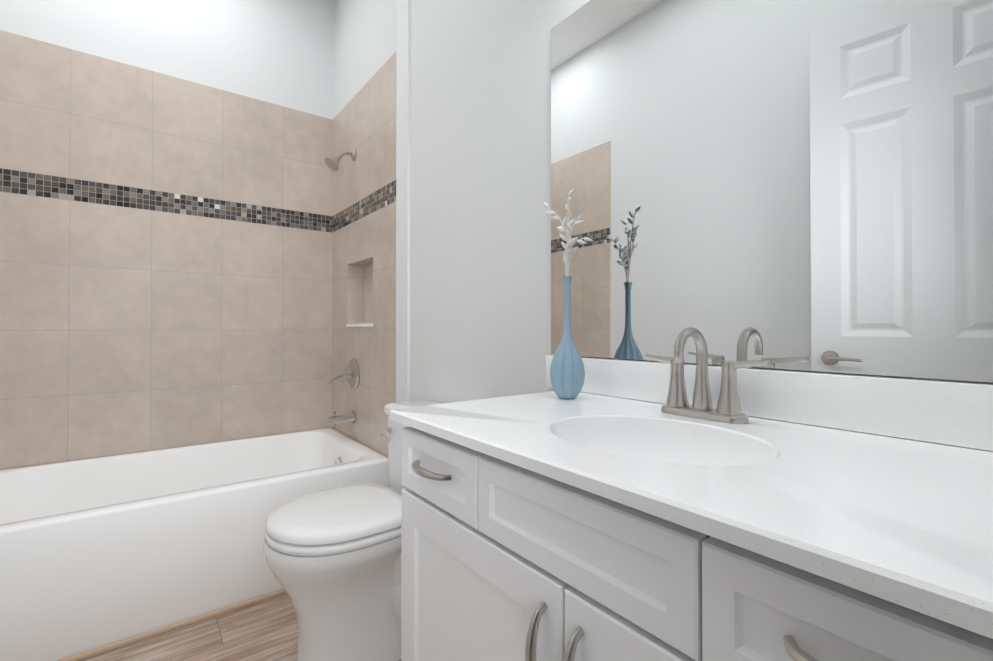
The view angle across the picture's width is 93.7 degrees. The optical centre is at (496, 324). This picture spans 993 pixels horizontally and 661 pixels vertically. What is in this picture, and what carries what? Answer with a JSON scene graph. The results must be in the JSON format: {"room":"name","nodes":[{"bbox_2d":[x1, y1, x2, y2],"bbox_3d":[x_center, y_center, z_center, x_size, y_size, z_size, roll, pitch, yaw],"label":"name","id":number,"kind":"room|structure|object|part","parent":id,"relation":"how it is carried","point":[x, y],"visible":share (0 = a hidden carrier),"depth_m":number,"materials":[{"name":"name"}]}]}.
{"room":"bathroom","nodes":[
{"label":"bathroom","id":0,"kind":"room"},
{"bbox_2d":[0,0,333,119],"bbox_3d":[-1.622,-0.458,2.457,1.760,3.050,0.160,0,-1,-37],"label":"wall","id":1,"kind":"structure","parent":0,"point":[279,52],"depth_m":2.46,"materials":[{"name":"paint"}]},
{"bbox_2d":[0,30,332,469],"bbox_3d":[-1.630,-0.091,2.341,1.590,2.314,0.010,0,-1,-37],"label":"wall tile","id":2,"kind":"structure","parent":1,"relation":"attached to","point":[165,261],"depth_m":2.29,"materials":[{"name":"beige tile"}]},
{"bbox_2d":[78,593,400,660],"bbox_3d":[-0.746,1.087,1.185,2.000,0.060,3.245,0,-1,-37],"label":"floor","id":3,"kind":"structure","parent":0,"point":[265,630],"depth_m":1.56,"materials":[{"name":"brown wood"}]},
{"bbox_2d":[57,589,286,660],"bbox_3d":[-1.100,1.053,1.639,1.590,0.016,0.016,0,-1,-37],"label":"trim","id":4,"kind":"structure","parent":3,"relation":"on","point":[108,647],"depth_m":1.61,"materials":[{"name":"beige wood"}]},
{"bbox_2d":[0,428,388,660],"bbox_3d":[-1.365,0.839,1.988,1.582,0.450,0.853,0,-1,-37],"label":"tub","id":5,"kind":"object","parent":3,"relation":"on","point":[99,552],"visible":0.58,"depth_m":1.68,"materials":[{"name":"ceramic"}]},
{"bbox_2d":[263,400,440,660],"bbox_3d":[-0.413,0.679,1.528,0.635,0.762,0.420,0,-1,-37],"label":"toilet","id":6,"kind":"object","parent":3,"relation":"on","point":[333,557],"visible":0.62,"depth_m":1.37,"materials":[{"name":"ceramic"}]},
{"bbox_3d":[-0.456,0.848,1.494,0.527,0.424,0.388,0,-1,-37],"label":"bowl","id":7,"kind":"part","parent":6,"relation":"part of","materials":[{"name":"ceramic"}]},
{"bbox_3d":[-0.496,0.621,1.466,0.419,0.025,0.398,0,-1,-37],"label":"seat","id":8,"kind":"part","parent":6,"relation":"part of","materials":[{"name":"plastic"}]},
{"bbox_3d":[-0.494,0.586,1.467,0.419,0.037,0.396,0,-1,-37],"label":"lid","id":9,"kind":"part","parent":6,"relation":"part of","materials":[{"name":"plastic"}]},
{"bbox_3d":[-0.396,0.399,1.688,0.048,0.034,0.100,0,-1,-37],"label":"lever","id":10,"kind":"part","parent":6,"relation":"part of","materials":[{"name":"silver metal"}]},
{"bbox_3d":[-0.236,0.495,1.666,0.179,0.308,0.400,0,-1,-37],"label":"tank","id":11,"kind":"part","parent":6,"relation":"part of","materials":[{"name":"ceramic"}]},
{"bbox_2d":[389,327,992,660],"bbox_3d":[0.248,0.529,0.763,0.535,1.050,1.011,0,-1,-37],"label":"bathroom vanity","id":12,"kind":"object","parent":3,"relation":"on","point":[675,508],"visible":0.98,"depth_m":0.58,"materials":[{"name":"paint"}]},
{"bbox_3d":[-0.126,0.265,0.842,0.034,0.014,0.128,0,-1,-37],"label":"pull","id":13,"kind":"part","parent":12,"relation":"part of","materials":[{"name":"silver metal"}]},
{"bbox_3d":[-0.107,0.271,0.858,0.020,0.118,0.269,0,-1,-37],"label":"drawer","id":14,"kind":"part","parent":12,"relation":"part of","materials":[{"name":"paint"}]},
{"bbox_3d":[-0.049,0.638,0.779,0.020,0.601,0.458,0,-1,-37],"label":"door","id":15,"kind":"part","parent":12,"relation":"part of","materials":[{"name":"paint"}]},
{"bbox_3d":[0.052,0.426,0.608,0.034,0.116,0.014,0,-1,-37],"label":"pull door","id":16,"kind":"part","parent":12,"relation":"part of","materials":[{"name":"silver metal"}]},
{"bbox_2d":[544,189,592,398],"bbox_3d":[0.172,-0.070,1.123,0.106,0.491,0.101,0,-1,-37],"label":"vase","id":17,"kind":"object","parent":12,"relation":"on","point":[567,373],"visible":1,"depth_m":1.10,"materials":[{"name":"ceramic"}]},
{"bbox_3d":[0.091,0.425,0.557,0.034,0.116,0.014,0,-1,-37],"label":"pull door","id":18,"kind":"part","parent":12,"relation":"part of","materials":[{"name":"silver metal"}]},
{"bbox_3d":[0.232,0.635,0.412,0.020,0.601,0.458,0,-1,-37],"label":"door","id":19,"kind":"part","parent":12,"relation":"part of","materials":[{"name":"paint"}]},
{"bbox_2d":[644,327,770,423],"bbox_3d":[0.365,0.089,0.864,0.114,0.169,0.244,0,-1,-37],"label":"faucet","id":20,"kind":"object","parent":12,"relation":"on","point":[677,409],"depth_m":0.87,"materials":[{"name":"silver metal"}]},
{"bbox_2d":[546,355,992,450],"bbox_3d":[0.453,0.130,0.924,0.018,0.090,1.011,0,-1,-37],"label":"backsplash","id":21,"kind":"structure","parent":12,"relation":"on","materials":[{"name":"stone"}]},
{"bbox_3d":[0.267,0.261,0.329,0.034,0.014,0.128,0,-1,-37],"label":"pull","id":22,"kind":"part","parent":12,"relation":"part of","materials":[{"name":"silver metal"}]},
{"bbox_3d":[0.288,0.267,0.343,0.020,0.118,0.276,0,-1,-37],"label":"drawer","id":23,"kind":"part","parent":12,"relation":"part of","materials":[{"name":"paint"}]},
{"bbox_2d":[334,0,396,117],"bbox_3d":[-0.661,-1.614,2.535,0.150,0.736,0.901,0,-1,-37],"label":"wall","id":24,"kind":"structure","parent":0,"point":[365,39],"depth_m":2.52,"materials":[{"name":"paint"}]},
{"bbox_2d":[332,52,395,457],"bbox_3d":[-0.667,-0.089,2.518,0.166,2.314,0.901,0,-1,-37],"label":"wall tile","id":25,"kind":"structure","parent":24,"relation":"attached to","point":[364,255],"depth_m":2.41,"materials":[{"name":"tile"}]},
{"bbox_2d":[325,149,355,170],"bbox_3d":[-0.837,-0.885,2.489,0.155,0.135,0.086,0,-1,-37],"label":"shower head","id":26,"kind":"object","parent":25,"relation":"attached to","point":[332,163],"visible":1,"depth_m":2.47},
{"bbox_2d":[327,412,355,426],"bbox_3d":[-0.829,0.500,2.484,0.139,0.073,0.060,0,-1,-37],"label":"tub spout","id":27,"kind":"object","parent":25,"relation":"attached to","point":[334,420],"visible":0.98,"depth_m":2.46,"materials":[{"name":"silver metal"}]},
{"bbox_2d":[326,358,358,388],"bbox_3d":[-0.835,0.268,2.481,0.150,0.168,0.168,0,-1,-37],"label":"shower valve","id":28,"kind":"object","parent":25,"relation":"attached to","point":[350,373],"visible":1,"depth_m":2.48,"materials":[{"name":"silver metal"}]},
{"bbox_2d":[396,0,409,401],"bbox_3d":[-0.416,-0.461,2.072,0.013,3.050,0.112,0,-1,-37],"label":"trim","id":29,"kind":"structure","parent":24,"relation":"attached to","point":[403,210],"depth_m":2.06,"materials":[{"name":"paint"}]},
{"bbox_2d":[410,0,992,403],"bbox_3d":[0.268,-0.467,1.313,0.150,3.050,2.154,0,-1,-37],"label":"wall","id":30,"kind":"structure","parent":0,"point":[480,195],"depth_m":1.61,"materials":[{"name":"paint"}]},
{"bbox_2d":[551,0,992,381],"bbox_3d":[0.461,-0.382,0.929,0.006,0.927,0.999,0,-1,-37],"label":"mirror","id":31,"kind":"object","parent":30,"relation":"attached to","point":[806,185],"visible":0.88,"depth_m":0.85,"materials":[{"name":"clear glass"}]}
]}

